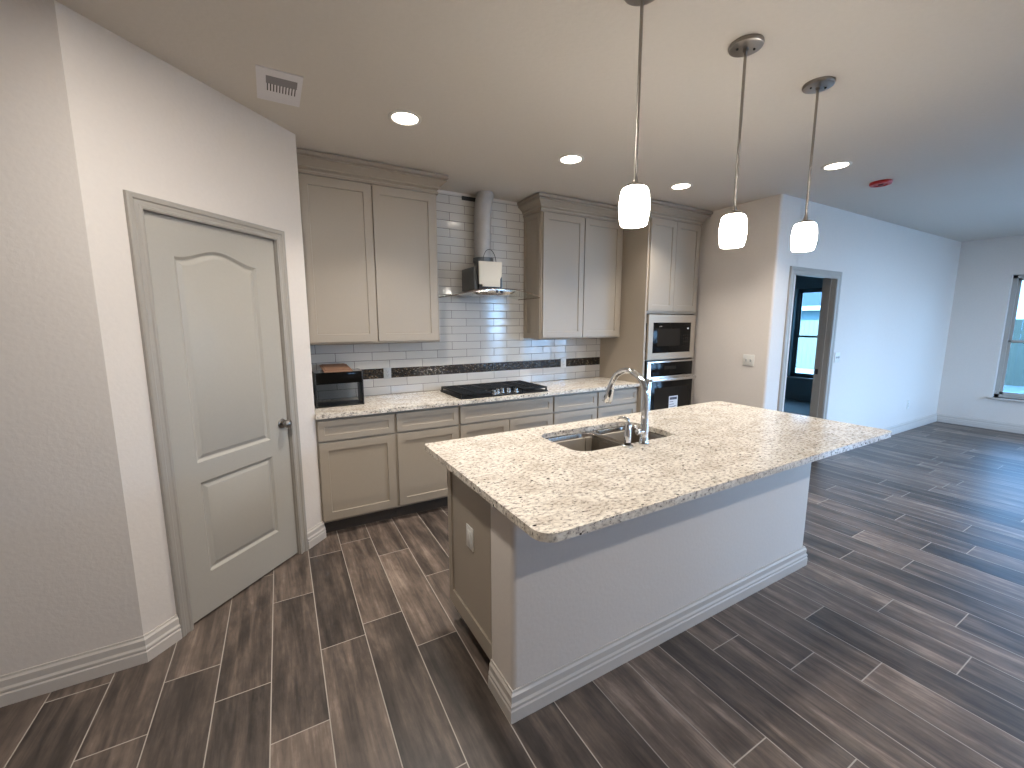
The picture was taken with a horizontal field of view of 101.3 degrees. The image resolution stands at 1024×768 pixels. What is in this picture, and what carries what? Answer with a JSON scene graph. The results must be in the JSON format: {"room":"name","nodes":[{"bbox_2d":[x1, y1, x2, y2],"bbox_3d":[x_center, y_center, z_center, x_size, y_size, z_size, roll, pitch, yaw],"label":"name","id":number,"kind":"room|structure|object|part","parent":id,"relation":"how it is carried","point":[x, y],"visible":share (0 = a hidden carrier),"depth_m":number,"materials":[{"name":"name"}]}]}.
{"room":"kitchen","nodes":[
{"label":"kitchen","id":0,"kind":"room"},
{"bbox_2d":[0,0,142,675],"bbox_3d":[-3.156,0.042,0.983,3.309,2.731,0.100,-5,9,-29],"label":"wall","id":1,"kind":"structure","parent":0,"point":[68,587],"depth_m":1.68,"materials":[{"name":"paint"}]},
{"bbox_2d":[0,614,181,707],"bbox_3d":[-3.099,1.328,1.192,3.428,0.126,0.122,-5,9,-29],"label":"baseboard","id":2,"kind":"structure","parent":1,"relation":"attached to","point":[38,680],"depth_m":1.83,"materials":[{"name":"paint"}]},
{"bbox_2d":[54,0,321,634],"bbox_3d":[-1.583,-0.154,2.322,0.100,2.731,1.170,2,9,16],"label":"wall","id":3,"kind":"structure","parent":0,"point":[141,124],"depth_m":1.91,"materials":[{"name":"paint"}]},
{"bbox_2d":[122,189,307,637],"bbox_3d":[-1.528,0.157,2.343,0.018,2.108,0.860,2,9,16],"label":"trim","id":4,"kind":"structure","parent":3,"relation":"attached to","point":[135,203],"depth_m":2.02,"materials":[{"name":"paint"}]},
{"bbox_2d":[144,211,297,622],"bbox_3d":[-1.535,0.185,2.339,0.101,2.030,0.741,2,9,16],"label":"door","id":5,"kind":"structure","parent":3,"relation":"in","point":[215,290],"depth_m":2.28,"materials":[{"name":"paint"}]},
{"bbox_3d":[-1.557,-0.160,2.295,0.012,1.079,0.460,2,9,16],"label":"raised panel","id":6,"kind":"part","parent":5,"relation":"part of","materials":[{"name":"paint"}]},
{"bbox_3d":[-1.555,0.725,2.427,0.012,0.495,0.456,2,9,16],"label":"raised panel","id":7,"kind":"part","parent":5,"relation":"part of","materials":[{"name":"paint"}]},
{"bbox_3d":[-1.426,0.252,2.659,0.060,0.055,0.055,2,9,16],"label":"knob","id":8,"kind":"part","parent":5,"relation":"part of","materials":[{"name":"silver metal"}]},
{"bbox_2d":[307,521,325,548],"bbox_3d":[-1.383,1.064,2.997,0.049,0.126,0.216,1,8,6],"label":"baseboard","id":9,"kind":"structure","parent":3,"relation":"attached to","point":[317,533],"depth_m":2.97,"materials":[{"name":"paint"}]},
{"bbox_2d":[438,190,517,203],"bbox_3d":[-0.947,-0.379,3.868,6.236,2.731,0.120,-5,9,-29],"label":"wall","id":10,"kind":"structure","parent":0,"point":[442,191],"depth_m":3.91,"materials":[{"name":"paint"}]},
{"bbox_2d":[296,148,448,344],"bbox_3d":[-1.091,-1.004,3.382,1.110,1.337,0.394,-5,9,-29],"label":"upper cabinet","id":11,"kind":"object","parent":10,"relation":"attached to","point":[369,229],"visible":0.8,"depth_m":3.22,"materials":[{"name":"paint"}]},
{"bbox_3d":[-1.283,-0.903,3.137,0.492,1.172,0.020,-5,9,-29],"label":"door","id":12,"kind":"part","parent":11,"relation":"part of","materials":[{"name":"paint"}]},
{"bbox_3d":[-1.091,-1.599,3.295,1.110,0.134,0.394,-5,9,-29],"label":"crown moulding","id":13,"kind":"part","parent":11,"relation":"part of","materials":[{"name":"paint"}]},
{"bbox_3d":[-0.847,-0.939,3.383,0.493,1.172,0.020,-5,9,-29],"label":"door","id":14,"kind":"part","parent":11,"relation":"part of","materials":[{"name":"paint"}]},
{"bbox_2d":[310,192,599,399],"bbox_3d":[-0.322,-0.861,4.080,3.110,1.791,0.016,-5,9,-29],"label":"backsplash","id":15,"kind":"structure","parent":10,"relation":"attached to","point":[482,340],"depth_m":4.05,"materials":[{"name":"white tile"}]},
{"bbox_2d":[383,367,390,378],"bbox_3d":[-1.105,-0.096,3.728,0.066,0.098,0.009,-5,9,-29],"label":"wall outlet","id":16,"kind":"object","parent":15,"relation":"attached to","point":[387,371],"visible":1,"depth_m":3.73,"materials":[{"name":"grey plastic"}]},
{"bbox_2d":[385,369,389,376],"bbox_3d":[-1.104,-0.096,3.726,0.034,0.068,0.003,-5,9,-29],"label":"receptacle","id":17,"kind":"object","parent":16,"relation":"attached to","point":[387,371],"depth_m":3.72,"materials":[{"name":"grey plastic"}]},
{"bbox_2d":[561,358,565,367],"bbox_3d":[0.573,-0.236,4.676,0.070,0.112,0.009,-5,9,-29],"label":"wall outlet","id":18,"kind":"object","parent":15,"relation":"attached to","point":[563,360],"visible":1,"depth_m":4.67,"materials":[{"name":"white plastic"}]},
{"bbox_2d":[439,190,539,299],"bbox_3d":[-0.201,-1.277,3.805,0.856,0.977,0.478,-5,9,-29],"label":"range hood","id":19,"kind":"object","parent":10,"relation":"attached to","point":[482,210],"visible":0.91,"depth_m":3.81,"materials":[{"name":"silver glass"}]},
{"bbox_2d":[478,261,501,286],"bbox_3d":[-0.194,-0.976,3.731,0.227,0.217,0.020,-5,9,-29],"label":"card","id":20,"kind":"object","parent":19,"relation":"on","point":[490,273],"visible":1,"depth_m":3.72,"materials":[{"name":"white paper"}]},
{"bbox_2d":[517,192,622,338],"bbox_3d":[0.638,-1.148,4.358,1.124,1.337,0.394,-5,9,-29],"label":"upper cabinet","id":21,"kind":"object","parent":10,"relation":"attached to","point":[573,248],"visible":0.94,"depth_m":4.20,"materials":[{"name":"paint"}]},
{"bbox_3d":[0.195,-1.055,4.168,0.005,1.200,0.295,-5,9,-29],"label":"panel frame","id":22,"kind":"part","parent":21,"relation":"part of","materials":[{"name":"paint"}]},
{"bbox_3d":[0.508,-1.052,4.148,0.491,1.172,0.020,-5,9,-29],"label":"door","id":23,"kind":"part","parent":21,"relation":"part of","materials":[{"name":"paint"}]},
{"bbox_3d":[0.637,-1.743,4.271,1.124,0.134,0.394,-5,9,-29],"label":"crown moulding","id":24,"kind":"part","parent":21,"relation":"part of","materials":[{"name":"paint"}]},
{"bbox_3d":[0.942,-1.088,4.393,0.488,1.172,0.020,-5,9,-29],"label":"door","id":25,"kind":"part","parent":21,"relation":"part of","materials":[{"name":"paint"}]},
{"bbox_2d":[0,399,1023,767],"bbox_3d":[0.872,1.075,3.647,13.170,0.112,10.400,-5,9,-29],"label":"floor","id":26,"kind":"structure","parent":0,"point":[898,642],"depth_m":1.89,"materials":[{"name":"brown tile"}]},
{"bbox_2d":[315,412,397,532],"bbox_3d":[-1.278,0.625,3.381,0.548,0.884,0.615,-5,9,-29],"label":"base cabinet","id":27,"kind":"object","parent":26,"relation":"on","point":[357,464],"visible":0.92,"depth_m":3.12,"materials":[{"name":"paint"}]},
{"bbox_3d":[-1.131,0.317,3.075,0.529,0.144,0.020,-5,9,-29],"label":"drawer","id":28,"kind":"part","parent":27,"relation":"part of","materials":[{"name":"paint"}]},
{"bbox_3d":[-1.130,0.689,3.129,0.529,0.577,0.020,-5,9,-29],"label":"door","id":29,"kind":"part","parent":27,"relation":"part of","materials":[{"name":"paint"}]},
{"bbox_2d":[394,405,458,516],"bbox_3d":[-0.812,0.586,3.644,0.523,0.884,0.615,-5,9,-29],"label":"base cabinet","id":30,"kind":"object","parent":26,"relation":"on","point":[421,479],"visible":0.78,"depth_m":3.35,"materials":[{"name":"paint"}]},
{"bbox_3d":[-0.665,0.278,3.338,0.503,0.144,0.020,-5,9,-29],"label":"drawer","id":31,"kind":"part","parent":30,"relation":"part of","materials":[{"name":"paint"}]},
{"bbox_3d":[-0.664,0.650,3.392,0.503,0.577,0.020,-5,9,-29],"label":"door","id":32,"kind":"part","parent":30,"relation":"part of","materials":[{"name":"paint"}]},
{"bbox_2d":[458,395,552,438],"bbox_3d":[-0.173,0.533,4.004,0.946,0.884,0.615,-5,9,-29],"label":"base cabinet","id":33,"kind":"object","parent":26,"relation":"on","point":[485,418],"visible":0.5,"depth_m":3.68,"materials":[{"name":"paint"}]},
{"bbox_2d":[314,377,639,419],"bbox_3d":[-0.161,0.081,3.933,3.108,0.030,0.638,-5,9,-29],"label":"countertop","id":34,"kind":"structure","parent":33,"relation":"on","point":[374,404],"depth_m":3.55,"materials":[{"name":"beige stone"}]},
{"bbox_2d":[312,368,363,408],"bbox_3d":[-1.359,0.027,3.282,0.344,0.264,0.215,-5,9,-29],"label":"microwave","id":35,"kind":"object","parent":34,"relation":"on","point":[319,377],"visible":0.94,"depth_m":3.21,"materials":[{"name":"black metal"}]},
{"bbox_3d":[-1.504,0.039,3.200,0.010,0.264,0.215,-5,9,-29],"label":"panel","id":36,"kind":"part","parent":35,"relation":"part of","materials":[{"name":"metal"}]},
{"bbox_2d":[319,363,352,372],"bbox_3d":[-1.385,-0.127,3.302,0.205,0.034,0.344,-5,9,-29],"label":"cardboard sheet","id":37,"kind":"object","parent":35,"relation":"on","point":[327,368],"visible":1,"depth_m":3.26,"materials":[{"name":"brown cardboard"}]},
{"bbox_3d":[-1.361,-0.099,3.268,0.324,0.010,0.207,-5,9,-29],"label":"panel","id":38,"kind":"part","parent":35,"relation":"part of","materials":[{"name":"metal"}]},
{"bbox_3d":[-1.362,0.154,3.306,0.324,0.006,0.203,-5,9,-29],"label":"panel","id":39,"kind":"part","parent":35,"relation":"part of","materials":[{"name":"black metal"}]},
{"bbox_3d":[-1.214,0.015,3.364,0.010,0.264,0.215,-5,9,-29],"label":"panel","id":40,"kind":"part","parent":35,"relation":"part of","materials":[{"name":"metal"}]},
{"bbox_2d":[440,380,547,399],"bbox_3d":[-0.166,0.044,3.912,0.875,0.048,0.510,-5,9,-29],"label":"gas cooktop","id":41,"kind":"object","parent":34,"relation":"in","point":[480,390],"visible":1,"depth_m":3.83,"materials":[{"name":"glass"}]},
{"bbox_3d":[-0.229,0.614,3.638,0.460,0.577,0.020,-5,9,-29],"label":"door","id":42,"kind":"part","parent":33,"relation":"part of","materials":[{"name":"paint"}]},
{"bbox_3d":[-0.026,0.225,3.698,0.927,0.144,0.020,-5,9,-29],"label":"drawer","id":43,"kind":"part","parent":33,"relation":"part of","materials":[{"name":"paint"}]},
{"bbox_3d":[0.176,0.581,3.867,0.460,0.577,0.020,-5,9,-29],"label":"door","id":44,"kind":"part","parent":33,"relation":"part of","materials":[{"name":"paint"}]},
{"bbox_2d":[447,430,631,660],"bbox_3d":[0.726,0.752,2.484,2.148,0.884,0.484,-5,9,-29],"label":"base cabinet","id":45,"kind":"object","parent":26,"relation":"on","point":[469,571],"visible":0.21,"depth_m":1.97,"materials":[{"name":"paint"}]},
{"bbox_3d":[-0.198,0.777,1.955,0.020,0.778,0.484,-5,9,-29],"label":"panel frame","id":46,"kind":"part","parent":45,"relation":"part of","materials":[{"name":"paint"}]},
{"bbox_2d":[466,523,473,551],"bbox_3d":[-0.194,0.703,1.925,0.008,0.108,0.074,-5,9,-29],"label":"wall outlet","id":47,"kind":"object","parent":45,"relation":"attached to","point":[469,531],"visible":1,"depth_m":1.91,"materials":[{"name":"white plastic"}]},
{"bbox_2d":[467,530,470,545],"bbox_3d":[-0.196,0.704,1.924,0.003,0.066,0.033,-5,9,-29],"label":"receptacle","id":48,"kind":"object","parent":47,"relation":"attached to","point":[468,531],"depth_m":1.92,"materials":[{"name":"white plastic"}]},
{"bbox_3d":[-0.184,0.752,1.935,0.012,0.675,0.436,-5,9,-29],"label":"panel","id":49,"kind":"part","parent":45,"relation":"part of","materials":[{"name":"paint"}]},
{"bbox_3d":[0.251,0.702,2.473,0.415,0.736,0.020,-5,9,-29],"label":"door","id":50,"kind":"part","parent":45,"relation":"part of","materials":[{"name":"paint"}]},
{"bbox_3d":[0.620,0.671,2.682,0.415,0.736,0.020,-5,9,-29],"label":"door","id":51,"kind":"part","parent":45,"relation":"part of","materials":[{"name":"paint"}]},
{"bbox_2d":[424,401,891,542],"bbox_3d":[0.888,0.311,2.339,2.475,0.030,1.125,-5,9,-29],"label":"countertop","id":52,"kind":"structure","parent":45,"relation":"on","point":[553,492],"depth_m":1.93,"materials":[{"name":"stone"}]},
{"bbox_2d":[545,426,666,450],"bbox_3d":[0.541,0.408,2.412,0.750,0.181,0.440,-5,9,-29],"label":"sink","id":53,"kind":"object","parent":52,"relation":"in","point":[599,441],"visible":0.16,"depth_m":2.53,"materials":[{"name":"metal"}]},
{"bbox_3d":[0.398,0.420,2.331,0.390,0.180,0.411,-5,9,-29],"label":"bowl","id":54,"kind":"part","parent":53,"relation":"part of","materials":[{"name":"metal"}]},
{"bbox_3d":[0.720,0.393,2.513,0.310,0.180,0.411,-5,9,-29],"label":"bowl","id":55,"kind":"part","parent":53,"relation":"part of","materials":[{"name":"metal"}]},
{"bbox_2d":[618,416,632,447],"bbox_3d":[0.588,0.242,2.167,0.058,0.155,0.088,-5,9,-29],"label":"soap dispenser","id":56,"kind":"object","parent":52,"relation":"on","point":[627,439],"visible":1,"depth_m":2.14,"materials":[{"name":"silver metal"}]},
{"bbox_3d":[0.595,0.246,2.154,0.033,0.106,0.033,-5,9,-29],"label":"stem","id":57,"kind":"part","parent":56,"relation":"part of","materials":[{"name":"silver metal"}]},
{"bbox_2d":[603,368,648,444],"bbox_3d":[0.602,0.106,2.285,0.105,0.390,0.324,-5,9,-29],"label":"kitchen faucet","id":58,"kind":"object","parent":52,"relation":"on","point":[642,431],"visible":1,"depth_m":2.18,"materials":[{"name":"silver metal"}]},
{"bbox_3d":[0.652,0.237,2.175,0.066,0.057,0.033,-5,9,-29],"label":"lever","id":59,"kind":"part","parent":58,"relation":"part of","materials":[{"name":"silver metal"}]},
{"bbox_2d":[552,391,596,424],"bbox_3d":[0.471,0.479,4.368,0.537,0.884,0.615,-5,9,-29],"label":"base cabinet","id":60,"kind":"object","parent":26,"relation":"on","point":[571,407],"visible":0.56,"depth_m":4.06,"materials":[{"name":"paint"}]},
{"bbox_3d":[0.618,0.171,4.062,0.518,0.144,0.020,-5,9,-29],"label":"drawer","id":61,"kind":"part","parent":60,"relation":"part of","materials":[{"name":"paint"}]},
{"bbox_3d":[0.619,0.544,4.116,0.518,0.577,0.020,-5,9,-29],"label":"door","id":62,"kind":"part","parent":60,"relation":"part of","materials":[{"name":"paint"}]},
{"bbox_2d":[596,387,637,417],"bbox_3d":[0.945,0.440,4.636,0.551,0.884,0.615,-5,9,-29],"label":"base cabinet","id":63,"kind":"object","parent":26,"relation":"on","point":[624,400],"visible":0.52,"depth_m":4.34,"materials":[{"name":"paint"}]},
{"bbox_3d":[1.092,0.504,4.384,0.532,0.577,0.020,-5,9,-29],"label":"door","id":64,"kind":"part","parent":63,"relation":"part of","materials":[{"name":"paint"}]},
{"bbox_3d":[1.092,0.132,4.330,0.532,0.144,0.020,-5,9,-29],"label":"drawer","id":65,"kind":"part","parent":63,"relation":"part of","materials":[{"name":"paint"}]},
{"bbox_2d":[599,199,712,412],"bbox_3d":[1.559,-0.510,4.780,0.953,2.722,0.739,-5,9,-29],"label":"tall cabinet","id":66,"kind":"object","parent":26,"relation":"on","point":[660,258],"visible":0.56,"depth_m":4.41,"materials":[{"name":"paint"}]},
{"bbox_3d":[1.543,-1.212,4.320,0.372,0.907,0.020,-5,9,-29],"label":"door","id":67,"kind":"part","parent":66,"relation":"part of","materials":[{"name":"paint"}]},
{"bbox_2d":[644,359,695,410],"bbox_3d":[1.613,0.056,4.780,0.715,0.682,0.573,-5,9,-29],"label":"wall oven","id":68,"kind":"object","parent":66,"relation":"in","point":[669,382],"visible":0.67,"depth_m":4.54,"materials":[{"name":"metal"}]},
{"bbox_3d":[1.728,0.164,4.592,0.705,0.491,0.022,-5,9,-29],"label":"door","id":69,"kind":"part","parent":68,"relation":"part of","materials":[{"name":"glass"}]},
{"bbox_3d":[1.742,0.173,4.587,0.648,0.425,0.004,-5,9,-29],"label":"door glass","id":70,"kind":"part","parent":68,"relation":"part of","materials":[{"name":"black glass"}]},
{"bbox_3d":[1.738,-0.166,4.560,0.652,0.148,0.004,-5,9,-29],"label":"control panel","id":71,"kind":"part","parent":68,"relation":"part of","materials":[{"name":"black glass"}]},
{"bbox_3d":[1.745,-0.057,4.532,0.694,0.031,0.044,-5,9,-29],"label":"handle","id":72,"kind":"part","parent":68,"relation":"part of","materials":[{"name":"metal"}]},
{"bbox_3d":[1.699,-0.465,4.539,0.793,2.700,0.020,-5,9,-29],"label":"frame","id":73,"kind":"part","parent":66,"relation":"part of","materials":[{"name":"paint"}]},
{"bbox_2d":[645,314,695,359],"bbox_3d":[1.606,-0.534,4.701,0.726,0.468,0.456,-5,9,-29],"label":"microwave","id":74,"kind":"object","parent":66,"relation":"in","point":[663,340],"visible":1,"depth_m":4.49,"materials":[{"name":"metal"}]},
{"bbox_3d":[1.562,-1.790,4.586,0.953,0.134,0.719,-5,9,-29],"label":"crown moulding","id":75,"kind":"part","parent":66,"relation":"part of","materials":[{"name":"paint"}]},
{"bbox_3d":[1.870,-1.239,4.505,0.372,0.907,0.020,-5,9,-29],"label":"door","id":76,"kind":"part","parent":66,"relation":"part of","materials":[{"name":"paint"}]},
{"bbox_2d":[55,0,1023,241],"bbox_3d":[0.934,-1.736,3.277,13.320,0.120,10.400,-5,9,-29],"label":"ceiling","id":77,"kind":"structure","parent":0,"point":[926,97],"depth_m":2.17,"materials":[{"name":"paint"}]},
{"bbox_2d":[255,64,302,106],"bbox_3d":[-1.183,-1.505,2.135,0.200,0.004,0.327,-5,9,-29],"label":"ceiling vent","id":78,"kind":"object","parent":77,"relation":"in","point":[273,85],"visible":1,"depth_m":2.12,"materials":[{"name":"white metal"}]},
{"bbox_2d":[388,110,421,125],"bbox_3d":[-0.625,-1.551,2.456,0.192,0.007,0.192,-5,9,-29],"label":"recessed light","id":79,"kind":"object","parent":77,"relation":"in","point":[400,117],"visible":1,"depth_m":2.45,"materials":[{"name":"white plastic"}]},
{"bbox_2d":[558,154,583,163],"bbox_3d":[0.432,-1.642,3.073,0.192,0.007,0.192,-5,9,-29],"label":"recessed light","id":80,"kind":"object","parent":77,"relation":"in","point":[568,158],"visible":1,"depth_m":3.06,"materials":[{"name":"white plastic"}]},
{"bbox_2d":[619,0,653,227],"bbox_3d":[0.468,-1.014,1.562,0.138,0.816,0.138,-5,9,-29],"label":"pendant light","id":81,"kind":"object","parent":77,"relation":"hanging from","point":[634,202],"visible":1,"depth_m":1.56,"materials":[{"name":"white glass"}]},
{"bbox_3d":[0.468,-0.678,1.610,0.115,0.138,0.115,-5,9,-29],"label":"lamp shade","id":82,"kind":"part","parent":81,"relation":"part of","materials":[{"name":"white glass"}]},
{"bbox_3d":[0.468,-1.092,1.550,0.022,0.622,0.021,-5,9,-29],"label":"rod","id":83,"kind":"part","parent":81,"relation":"part of","materials":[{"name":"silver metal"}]},
{"bbox_3d":[0.467,-1.408,1.504,0.138,0.018,0.138,-5,9,-29],"label":"ceiling plate","id":84,"kind":"part","parent":81,"relation":"part of","materials":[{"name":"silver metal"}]},
{"bbox_2d":[669,182,692,189],"bbox_3d":[1.481,-1.732,3.683,0.192,0.007,0.192,-5,9,-29],"label":"recessed light","id":85,"kind":"object","parent":77,"relation":"in","point":[678,186],"visible":1,"depth_m":3.68,"materials":[{"name":"white plastic"}]},
{"bbox_2d":[719,33,764,248],"bbox_3d":[1.008,-1.046,1.869,0.138,0.842,0.138,-5,9,-29],"label":"pendant light","id":86,"kind":"object","parent":77,"relation":"hanging from","point":[733,226],"visible":1,"depth_m":1.86,"materials":[{"name":"white glass"}]},
{"bbox_3d":[1.009,-0.698,1.919,0.115,0.138,0.115,-5,9,-29],"label":"lamp shade","id":87,"kind":"part","parent":86,"relation":"part of","materials":[{"name":"white glass"}]},
{"bbox_3d":[1.008,-1.124,1.857,0.022,0.648,0.021,-5,9,-29],"label":"rod","id":88,"kind":"part","parent":86,"relation":"part of","materials":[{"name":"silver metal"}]},
{"bbox_3d":[1.008,-1.453,1.809,0.138,0.018,0.138,-5,9,-29],"label":"ceiling plate","id":89,"kind":"part","parent":86,"relation":"part of","materials":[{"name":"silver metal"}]},
{"bbox_2d":[791,76,835,251],"bbox_3d":[1.538,-1.106,2.165,0.138,0.810,0.138,-5,9,-29],"label":"pendant light","id":90,"kind":"object","parent":77,"relation":"hanging from","point":[804,233],"visible":1,"depth_m":2.16,"materials":[{"name":"white glass"}]},
{"bbox_3d":[1.538,-0.773,2.213,0.115,0.138,0.115,-5,9,-29],"label":"lamp shade","id":91,"kind":"part","parent":90,"relation":"part of","materials":[{"name":"white glass"}]},
{"bbox_3d":[1.538,-1.184,2.154,0.022,0.616,0.021,-5,9,-29],"label":"rod","id":92,"kind":"part","parent":90,"relation":"part of","materials":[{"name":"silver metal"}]},
{"bbox_3d":[1.537,-1.497,2.108,0.138,0.018,0.138,-5,9,-29],"label":"ceiling plate","id":93,"kind":"part","parent":90,"relation":"part of","materials":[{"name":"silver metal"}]},
{"bbox_2d":[821,161,852,170],"bbox_3d":[2.477,-1.664,3.206,0.192,0.007,0.192,-5,9,-29],"label":"recessed light","id":94,"kind":"object","parent":77,"relation":"in","point":[840,164],"visible":1,"depth_m":3.20,"materials":[{"name":"white plastic"}]},
{"bbox_2d":[869,179,892,187],"bbox_3d":[3.147,-1.707,3.586,0.156,0.032,0.156,-5,9,-29],"label":"fire alarm","id":95,"kind":"object","parent":77,"relation":"attached to","point":[880,183],"visible":1,"depth_m":3.56,"materials":[{"name":"red plastic"}]},
{"bbox_2d":[491,463,810,689],"bbox_3d":[0.893,0.794,2.199,2.153,0.884,0.180,-5,9,-29],"label":"wall","id":96,"kind":"structure","parent":0,"point":[554,604],"depth_m":1.88,"materials":[{"name":"paint"}]},
{"bbox_2d":[488,546,807,724],"bbox_3d":[0.898,1.170,2.245,2.191,0.126,0.199,-5,9,-29],"label":"baseboard","id":97,"kind":"structure","parent":96,"relation":"attached to","point":[516,704],"depth_m":1.93,"materials":[{"name":"paint"}]},
{"bbox_2d":[692,194,802,411],"bbox_3d":[2.309,-0.520,4.809,0.364,2.731,1.455,-5,9,-29],"label":"wall","id":98,"kind":"structure","parent":0,"point":[742,292],"depth_m":4.28,"materials":[{"name":"paint"}]},
{"bbox_2d":[742,354,754,365],"bbox_3d":[2.409,-0.241,4.285,0.018,0.115,0.118,-5,9,-29],"label":"light switch","id":99,"kind":"object","parent":98,"relation":"attached to","point":[748,360],"visible":1,"depth_m":4.29,"materials":[{"name":"white plastic"}]},
{"bbox_2d":[796,199,961,428],"bbox_3d":[4.734,-0.612,5.420,4.480,2.731,0.125,-5,9,-29],"label":"wall","id":100,"kind":"structure","parent":0,"point":[898,283],"depth_m":5.33,"materials":[{"name":"paint"}]},
{"bbox_2d":[777,266,841,418],"bbox_3d":[3.171,-0.155,4.502,1.030,2.094,0.018,-5,9,-29],"label":"trim","id":101,"kind":"structure","parent":100,"relation":"attached to","point":[794,270],"depth_m":4.31,"materials":[{"name":"paint"}]},
{"bbox_2d":[797,275,836,418],"bbox_3d":[3.137,-0.141,4.569,0.877,2.047,0.129,-5,9,-29],"label":"trim","id":102,"kind":"structure","parent":100,"relation":"attached to","point":[829,285],"depth_m":4.74,"materials":[{"name":"paint"}]},
{"bbox_2d":[834,352,839,362],"bbox_3d":[3.719,-0.302,4.796,0.118,0.115,0.018,-5,9,-29],"label":"light switch","id":103,"kind":"object","parent":100,"relation":"attached to","point":[837,355],"visible":1,"depth_m":4.79,"materials":[{"name":"white plastic"}]},
{"bbox_2d":[785,235,1023,424],"bbox_3d":[6.643,-0.804,6.732,0.150,2.731,10.350,-5,9,-29],"label":"wall","id":104,"kind":"structure","parent":0,"point":[987,268],"depth_m":6.19,"materials":[{"name":"paint"}]},
{"bbox_2d":[785,392,810,401],"bbox_3d":[5.505,0.212,8.724,0.019,0.126,4.450,-5,9,-29],"label":"baseboard","id":105,"kind":"structure","parent":104,"relation":"attached to","point":[793,396],"depth_m":8.37,"materials":[{"name":"paint"}]},
{"bbox_2d":[787,288,821,379],"bbox_3d":[5.856,-0.952,8.043,0.180,1.752,0.980,-5,9,-29],"label":"window","id":106,"kind":"structure","parent":104,"relation":"in","point":[801,292],"depth_m":8.36,"materials":[{"name":"paint"}]},
{"bbox_3d":[5.841,-0.094,8.158,0.145,0.022,0.980,-5,9,-29],"label":"sill","id":107,"kind":"part","parent":106,"relation":"part of","materials":[{"name":"paint"}]},
{"bbox_3d":[5.901,-0.541,8.128,0.020,0.780,0.790,-5,9,-29],"label":"sash","id":108,"kind":"part","parent":106,"relation":"part of","materials":[{"name":"clear glass"}]},
{"bbox_3d":[5.919,-1.334,8.024,0.020,0.900,0.790,-5,9,-29],"label":"sash","id":109,"kind":"part","parent":106,"relation":"part of","materials":[{"name":"clear glass"}]},
{"bbox_2d":[883,413,1023,434],"bbox_3d":[6.335,0.947,3.735,3.577,0.126,4.747,-5,9,-29],"label":"baseboard","id":110,"kind":"structure","parent":104,"relation":"attached to","point":[981,423],"depth_m":6.20,"materials":[{"name":"paint"}]},
{"bbox_2d":[986,275,1023,401],"bbox_3d":[7.248,-0.603,5.627,0.180,1.752,1.000,-5,9,-29],"label":"window","id":111,"kind":"structure","parent":104,"relation":"in","point":[1010,375],"depth_m":5.96,"materials":[{"name":"paint"}]},
{"bbox_3d":[7.234,0.255,5.743,0.145,0.022,1.000,-5,9,-29],"label":"sill","id":112,"kind":"part","parent":111,"relation":"part of","materials":[{"name":"paint"}]},
{"bbox_3d":[7.294,-0.192,5.713,0.020,0.780,0.810,-5,9,-29],"label":"sash","id":113,"kind":"part","parent":111,"relation":"part of","materials":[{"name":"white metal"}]},
{"bbox_3d":[7.294,-0.192,5.713,0.004,0.724,0.754,-5,9,-29],"label":"glass pane","id":114,"kind":"part","parent":111,"relation":"part of","materials":[{"name":"clear glass"}]},
{"bbox_3d":[7.312,-0.985,5.609,0.020,0.900,0.810,-5,9,-29],"label":"sash","id":115,"kind":"part","parent":111,"relation":"part of","materials":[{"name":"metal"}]},
{"bbox_3d":[7.312,-0.985,5.609,0.004,0.844,0.754,-5,9,-29],"label":"glass pane","id":116,"kind":"part","parent":111,"relation":"part of","materials":[{"name":"clear glass"}]},
{"label":"outside","id":117,"kind":"structure","parent":0,"visible":0},
{"bbox_2d":[795,368,813,373],"bbox_3d":[28.313,-1.241,20.532,51.070,0.180,80.000,-5,9,-29],"label":"ground","id":118,"kind":"structure","parent":117,"point":[798,370],"depth_m":14.62,"materials":[{"name":"white concrete"}]},
{"bbox_2d":[796,320,818,368],"bbox_3d":[12.724,-0.919,11.615,0.060,1.740,28.045,-5,9,-29],"label":"privacy fence","id":119,"kind":"object","parent":118,"relation":"on","point":[806,352],"visible":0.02,"depth_m":15.15,"materials":[{"name":"wood"}]},
{"bbox_2d":[801,292,821,320],"bbox_3d":[16.425,-5.041,26.274,10.740,5.720,14.600,-5,9,-29],"label":"house","id":120,"kind":"structure","parent":118,"relation":"on","point":[811,304],"depth_m":20.23,"materials":[{"name":"blue"}]}
]}

